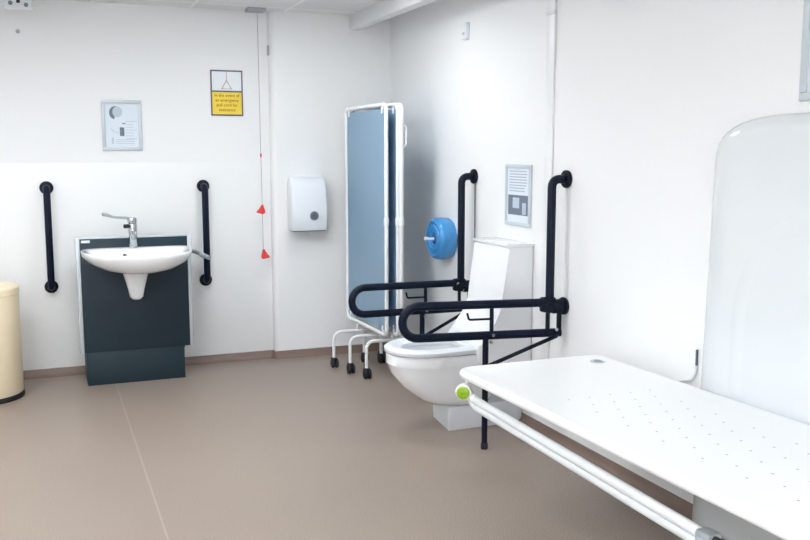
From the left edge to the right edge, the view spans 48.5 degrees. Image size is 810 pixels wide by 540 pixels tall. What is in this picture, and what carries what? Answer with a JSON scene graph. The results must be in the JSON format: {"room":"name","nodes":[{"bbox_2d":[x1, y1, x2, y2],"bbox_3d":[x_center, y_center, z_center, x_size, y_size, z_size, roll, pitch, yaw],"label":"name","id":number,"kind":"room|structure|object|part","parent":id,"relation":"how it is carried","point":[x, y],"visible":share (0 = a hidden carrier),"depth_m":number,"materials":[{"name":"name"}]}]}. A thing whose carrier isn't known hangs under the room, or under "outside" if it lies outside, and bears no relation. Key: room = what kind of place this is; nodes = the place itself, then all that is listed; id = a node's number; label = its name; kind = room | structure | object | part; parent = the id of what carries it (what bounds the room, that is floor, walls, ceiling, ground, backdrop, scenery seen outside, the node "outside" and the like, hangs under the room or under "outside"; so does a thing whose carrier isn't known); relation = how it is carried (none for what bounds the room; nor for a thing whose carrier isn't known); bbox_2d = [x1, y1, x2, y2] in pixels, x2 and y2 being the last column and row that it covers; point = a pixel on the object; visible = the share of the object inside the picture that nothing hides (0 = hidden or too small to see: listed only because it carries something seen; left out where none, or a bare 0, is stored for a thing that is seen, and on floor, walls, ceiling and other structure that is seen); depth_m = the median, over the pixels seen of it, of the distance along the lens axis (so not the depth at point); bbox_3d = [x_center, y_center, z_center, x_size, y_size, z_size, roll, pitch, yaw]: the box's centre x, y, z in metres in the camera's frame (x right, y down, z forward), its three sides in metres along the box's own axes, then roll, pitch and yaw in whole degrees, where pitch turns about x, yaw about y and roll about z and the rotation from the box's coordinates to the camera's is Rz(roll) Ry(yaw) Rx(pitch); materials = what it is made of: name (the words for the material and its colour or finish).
{"room":"public restroom","nodes":[
{"label":"public restroom","id":0,"kind":"room"},
{"bbox_2d":[0,0,269,162],"bbox_3d":[-1.999,-0.505,5.733,4.200,2.330,0.100,-3,8,-22],"label":"wall","id":1,"kind":"structure","parent":0,"point":[66,57],"depth_m":5.68,"materials":[{"name":"white paint"}]},
{"bbox_2d":[4,0,31,11],"bbox_3d":[-2.217,-1.546,5.155,0.148,0.115,0.088,-3,8,-22],"label":"power socket","id":2,"kind":"structure","parent":1,"relation":"attached to","point":[9,5],"depth_m":5.13,"materials":[{"name":"white plastic"}]},
{"bbox_2d":[39,181,57,292],"bbox_3d":[-2.205,-0.197,5.574,0.082,0.700,0.096,-3,8,-22],"label":"grab rail","id":3,"kind":"object","parent":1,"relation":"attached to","point":[51,286],"visible":1,"depth_m":5.54,"materials":[{"name":"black metal"}]},
{"bbox_2d":[101,100,142,150],"bbox_3d":[-1.792,-0.915,5.701,0.245,0.317,0.014,-3,8,-22],"label":"framed poster","id":4,"kind":"object","parent":1,"relation":"attached to","point":[121,120],"visible":1,"depth_m":5.70,"materials":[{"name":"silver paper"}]},
{"bbox_2d":[0,162,273,370],"bbox_3d":[-2.373,0.013,5.589,3.148,1.342,0.008,-3,8,-22],"label":"wall panel","id":5,"kind":"object","parent":1,"relation":"attached to","point":[233,313],"depth_m":5.80,"materials":[{"name":"white paint"}]},
{"bbox_2d":[23,350,272,379],"bbox_3d":[-2.363,0.657,5.647,3.148,0.048,0.050,-3,8,-22],"label":"baseboard","id":6,"kind":"structure","parent":1,"relation":"attached to","point":[255,355],"depth_m":6.04,"materials":[{"name":"plastic"}]},
{"bbox_2d":[197,180,211,285],"bbox_3d":[-1.315,-0.239,5.931,0.082,0.705,0.096,-3,8,-22],"label":"grab rail","id":7,"kind":"object","parent":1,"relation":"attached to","point":[202,185],"visible":1,"depth_m":5.89,"materials":[{"name":"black metal"}]},
{"bbox_2d":[210,70,242,115],"bbox_3d":[-1.173,-1.164,5.924,0.210,0.295,0.009,-3,8,-22],"label":"sign","id":8,"kind":"object","parent":1,"relation":"attached to","point":[226,86],"visible":1,"depth_m":5.92,"materials":[{"name":"yellow"}]},
{"bbox_3d":[-1.173,-1.241,5.915,0.194,0.123,0.005,-3,8,-22],"label":"symbol panel","id":9,"kind":"part","parent":8,"relation":"part of","materials":[{"name":"white plastic"}]},
{"bbox_3d":[-1.173,-1.099,5.934,0.194,0.144,0.005,-3,8,-22],"label":"text panel","id":10,"kind":"part","parent":8,"relation":"part of","materials":[{"name":"yellow"}]},
{"bbox_2d":[269,350,275,358],"bbox_3d":[-0.925,0.582,6.221,0.050,0.048,0.052,-3,8,-22],"label":"baseboard","id":11,"kind":"structure","parent":1,"relation":"attached to","point":[274,351],"depth_m":6.21,"materials":[{"name":"plastic"}]},
{"bbox_2d":[72,0,382,14],"bbox_3d":[-0.626,-1.268,2.206,4.200,0.100,7.430,-3,8,-22],"label":"ceiling","id":12,"kind":"structure","parent":0,"point":[336,7],"depth_m":5.66,"materials":[{"name":"paint"}]},
{"bbox_2d":[245,7,269,258],"bbox_3d":[-0.965,-0.881,5.922,0.124,1.632,0.105,-3,8,-22],"label":"pull cord","id":13,"kind":"object","parent":12,"relation":"hanging from","point":[261,210],"visible":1,"depth_m":5.91,"materials":[{"name":"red plastic"}]},
{"bbox_2d":[245,7,265,12],"bbox_3d":[-0.967,-1.679,5.817,0.120,0.022,0.105,-3,8,-22],"label":"switch","id":14,"kind":"object","parent":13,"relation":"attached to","point":[249,9],"depth_m":5.78,"materials":[{"name":"grey plastic"}]},
{"bbox_3d":[-0.954,-0.881,5.935,0.013,1.595,0.004,-3,8,-22],"label":"cord","id":15,"kind":"part","parent":13,"relation":"part of","materials":[{"name":"red fabric"}]},
{"bbox_3d":[-0.960,-0.405,5.995,0.058,0.064,0.017,-3,8,-22],"label":"red handle","id":16,"kind":"part","parent":13,"relation":"part of","materials":[{"name":"red plastic"}]},
{"bbox_3d":[-0.937,-0.109,6.043,0.057,0.068,0.017,-3,8,-22],"label":"red handle","id":17,"kind":"part","parent":13,"relation":"part of","materials":[{"name":"red plastic"}]},
{"bbox_2d":[349,0,436,29],"bbox_3d":[0.771,-1.324,3.387,0.075,0.095,5.970,-3,8,-22],"label":"beam","id":18,"kind":"structure","parent":12,"relation":"attached to","point":[381,11],"depth_m":5.57,"materials":[{"name":"white paint"}]},
{"bbox_2d":[267,11,390,350],"bbox_3d":[-0.509,-0.572,6.244,0.851,2.330,0.060,-3,8,-22],"label":"wall pier","id":19,"kind":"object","parent":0,"point":[319,68],"visible":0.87,"depth_m":6.16,"materials":[{"name":"white paint"}]},
{"bbox_2d":[287,177,327,235],"bbox_3d":[-0.659,-0.426,6.091,0.255,0.405,0.144,-3,8,-22],"label":"paper towel dispenser","id":20,"kind":"object","parent":19,"relation":"attached to","point":[307,207],"visible":1,"depth_m":6.04,"materials":[{"name":"white plastic"}]},
{"bbox_2d":[276,342,387,359],"bbox_3d":[-0.488,0.566,6.342,0.851,0.048,0.050,-3,8,-22],"label":"baseboard","id":21,"kind":"object","parent":19,"relation":"attached to","point":[299,353],"visible":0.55,"depth_m":6.31,"materials":[{"name":"plastic"}]},
{"bbox_2d":[0,350,682,539],"bbox_3d":[-0.626,1.142,2.521,4.200,0.100,7.430,-3,8,-22],"label":"floor","id":22,"kind":"structure","parent":0,"point":[304,448],"depth_m":4.08,"materials":[{"name":"plastic"}]},
{"bbox_2d":[0,281,24,403],"bbox_3d":[-2.438,0.411,5.173,0.440,0.660,0.440,3,8,25],"label":"pedal bin","id":23,"kind":"object","parent":22,"relation":"on","point":[11,360],"visible":1,"depth_m":5.11,"materials":[{"name":"beige metal"}]},
{"bbox_3d":[-2.438,0.112,5.134,0.438,0.057,0.438,-3,8,-22],"label":"lid","id":24,"kind":"part","parent":23,"relation":"part of","materials":[{"name":"beige metal"}]},
{"bbox_2d":[75,234,193,385],"bbox_3d":[-1.710,0.221,5.682,0.676,0.904,0.368,-3,8,-22],"label":"cabinet","id":25,"kind":"object","parent":22,"relation":"on","point":[123,339],"visible":0.95,"depth_m":5.52,"materials":[{"name":"laminate"}]},
{"bbox_2d":[80,245,210,299],"bbox_3d":[-1.498,0.034,5.268,0.736,0.298,0.509,-3,8,-22],"label":"basin","id":26,"kind":"object","parent":25,"relation":"attached to","point":[135,264],"visible":1,"depth_m":5.15,"materials":[{"name":"white ceramic"}]},
{"bbox_2d":[102,213,137,247],"bbox_3d":[-1.658,-0.235,5.333,0.206,0.220,0.188,1,8,8],"label":"mixer tap","id":27,"kind":"object","parent":26,"relation":"on","point":[132,226],"visible":1,"depth_m":5.37,"materials":[{"name":"silver metal"}]},
{"bbox_3d":[-1.698,-0.313,5.317,0.024,0.061,0.192,7,10,44],"label":"lever","id":28,"kind":"part","parent":27,"relation":"part of","materials":[{"name":"grey metal"}]},
{"bbox_3d":[-1.603,-0.209,5.311,0.036,0.049,0.169,-2,8,-17],"label":"spout","id":29,"kind":"part","parent":27,"relation":"part of","materials":[{"name":"silver metal"}]},
{"bbox_3d":[-1.545,-0.052,5.237,0.634,0.121,0.509,-3,8,-22],"label":"bowl","id":30,"kind":"part","parent":26,"relation":"part of","materials":[{"name":"white ceramic"}]},
{"bbox_2d":[330,103,406,378],"bbox_3d":[-0.191,-0.193,5.770,0.421,1.702,0.745,-6,9,-37],"label":"folding screen","id":31,"kind":"object","parent":22,"relation":"on","point":[374,146],"visible":0.8,"depth_m":5.61,"materials":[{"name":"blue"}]},
{"bbox_3d":[-0.249,-0.333,5.734,0.006,1.339,0.654,-3,8,-23],"label":"blue panel","id":32,"kind":"part","parent":31,"relation":"part of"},
{"bbox_3d":[-0.249,-0.331,5.734,0.025,1.420,0.715,-3,8,-23],"label":"panel frame","id":33,"kind":"part","parent":31,"relation":"part of","materials":[{"name":"white metal"}]},
{"bbox_3d":[-0.196,-0.333,5.750,0.025,1.420,0.727,-4,8,-26],"label":"panel frame","id":34,"kind":"part","parent":31,"relation":"part of","materials":[{"name":"white metal"}]},
{"bbox_3d":[-0.138,-0.335,5.763,0.025,1.420,0.726,-3,8,-19],"label":"panel frame","id":35,"kind":"part","parent":31,"relation":"part of","materials":[{"name":"white metal"}]},
{"bbox_3d":[-0.196,-0.335,5.750,0.006,1.339,0.666,-4,8,-26],"label":"blue panel","id":36,"kind":"part","parent":31,"relation":"part of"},
{"bbox_2d":[433,394,520,430],"bbox_3d":[0.362,0.733,4.790,0.422,0.122,0.289,-3,8,-22],"label":"base","id":37,"kind":"object","parent":22,"relation":"on","point":[452,417],"visible":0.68,"depth_m":4.64,"materials":[{"name":"white"}]},
{"bbox_2d":[384,237,533,405],"bbox_3d":[0.244,0.271,4.643,0.726,0.828,0.394,-3,8,-22],"label":"toilet","id":38,"kind":"object","parent":37,"relation":"on","point":[501,268],"visible":0.7,"depth_m":4.55,"materials":[{"name":"white ceramic"}]},
{"bbox_3d":[0.142,0.392,4.618,0.506,0.038,0.388,-3,8,-22],"label":"seat","id":39,"kind":"part","parent":38,"relation":"part of","materials":[{"name":"white plastic"}]},
{"bbox_3d":[0.194,0.546,4.659,0.603,0.278,0.376,-3,8,-22],"label":"bowl","id":40,"kind":"part","parent":38,"relation":"part of","materials":[{"name":"white ceramic"}]},
{"bbox_3d":[0.508,-0.145,4.697,0.155,0.017,0.394,-3,8,-22],"label":"cistern lid","id":41,"kind":"part","parent":38,"relation":"part of","materials":[{"name":"white ceramic"}]},
{"bbox_2d":[390,0,809,503],"bbox_3d":[1.293,-0.157,3.079,0.100,2.330,7.330,-3,8,-22],"label":"wall","id":42,"kind":"structure","parent":0,"point":[648,92],"depth_m":3.98,"materials":[{"name":"white paint"}]},
{"bbox_2d":[348,169,477,398],"bbox_3d":[0.048,0.095,5.070,0.755,1.314,0.092,-3,8,-22],"label":"support rail","id":43,"kind":"object","parent":42,"relation":"attached to","point":[459,284],"visible":0.66,"depth_m":5.10,"materials":[{"name":"black metal"}]},
{"bbox_3d":[0.098,0.478,5.151,0.028,0.508,0.029,-3,8,-22],"label":"leg","id":44,"kind":"part","parent":43,"relation":"part of","materials":[{"name":"black metal"}]},
{"bbox_3d":[0.342,0.166,5.195,0.076,0.130,0.028,-3,8,-22],"label":"hinge plate","id":45,"kind":"part","parent":43,"relation":"part of","materials":[{"name":"black metal"}]},
{"bbox_2d":[423,217,456,259],"bbox_3d":[0.192,-0.190,5.465,0.167,0.258,0.258,-3,8,-22],"label":"dispenser","id":46,"kind":"object","parent":42,"relation":"attached to","point":[441,234],"visible":1,"depth_m":5.39,"materials":[{"name":"blue plastic"}]},
{"bbox_2d":[461,22,469,39],"bbox_3d":[0.343,-1.360,5.123,0.027,0.095,0.070,-3,8,-22],"label":"sensor","id":47,"kind":"object","parent":42,"relation":"attached to","point":[465,27],"visible":1,"depth_m":5.10,"materials":[{"name":"white plastic"}]},
{"bbox_2d":[474,183,475,241],"bbox_3d":[0.399,-0.182,5.158,0.008,0.640,0.008,-3,8,-22],"label":"pipe","id":48,"kind":"object","parent":42,"relation":"attached to","point":[474,183],"visible":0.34,"depth_m":5.13,"materials":[{"name":"grey plastic"}]},
{"bbox_2d":[398,170,571,449],"bbox_3d":[0.369,0.199,4.231,0.822,1.326,0.094,-1,8,-10],"label":"support rail","id":49,"kind":"object","parent":42,"relation":"attached to","point":[549,304],"visible":1,"depth_m":4.22,"materials":[{"name":"black metal"}]},
{"bbox_3d":[0.380,0.574,4.276,0.028,0.546,0.029,-3,8,-22],"label":"leg","id":50,"kind":"part","parent":49,"relation":"part of","materials":[{"name":"black metal"}]},
{"bbox_3d":[0.708,0.246,4.293,0.076,0.130,0.028,-3,8,-22],"label":"hinge plate","id":51,"kind":"part","parent":49,"relation":"part of","materials":[{"name":"black metal"}]},
{"bbox_2d":[505,164,531,227],"bbox_3d":[0.586,-0.387,4.664,0.012,0.318,0.266,-3,8,-22],"label":"notice","id":52,"kind":"object","parent":42,"relation":"attached to","point":[518,178],"visible":1,"depth_m":4.66,"materials":[{"name":"white paper"}]},
{"bbox_2d":[541,0,556,358],"bbox_3d":[0.696,-0.477,4.370,0.018,2.030,0.076,-3,8,-22],"label":"cable trunking","id":53,"kind":"object","parent":42,"relation":"attached to","point":[551,13],"visible":0.73,"depth_m":4.33,"materials":[{"name":"white plastic"}]},
{"bbox_2d":[519,412,724,539],"bbox_3d":[1.216,0.976,3.218,0.050,0.048,7.170,-3,8,-22],"label":"baseboard","id":54,"kind":"structure","parent":42,"relation":"attached to","point":[681,506],"depth_m":3.94,"materials":[{"name":"plastic"}]},
{"bbox_2d":[677,112,809,539],"bbox_3d":[1.266,0.256,2.990,0.054,1.535,1.127,-3,8,-22],"label":"panel","id":55,"kind":"object","parent":42,"relation":"attached to","point":[756,344],"visible":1,"depth_m":3.05,"materials":[{"name":"white plastic"}]},
{"bbox_2d":[455,355,809,539],"bbox_3d":[0.891,0.589,2.923,0.726,0.200,2.004,-3,7,-22],"label":"table","id":56,"kind":"object","parent":55,"relation":"attached to","point":[752,463],"visible":1,"depth_m":2.84,"materials":[{"name":"white plastic"}]},
{"bbox_3d":[0.234,0.497,3.635,0.054,0.054,0.011,2,8,16],"label":"green knob","id":57,"kind":"part","parent":56,"relation":"part of","materials":[{"name":"green plastic"}]},
{"bbox_2d":[799,0,809,100],"bbox_3d":[1.387,-0.846,2.599,0.016,0.678,0.585,-3,8,-22],"label":"framed poster","id":58,"kind":"object","parent":42,"relation":"attached to","point":[804,84],"visible":1,"depth_m":2.87,"materials":[{"name":"silver metal"}]},
{"bbox_2d":[807,47,809,91],"bbox_3d":[1.390,-0.846,2.601,0.008,0.628,0.535,-3,8,-22],"label":"print","id":59,"kind":"object","parent":58,"relation":"attached to","point":[808,48],"depth_m":2.87,"materials":[{"name":"white"}]}
]}

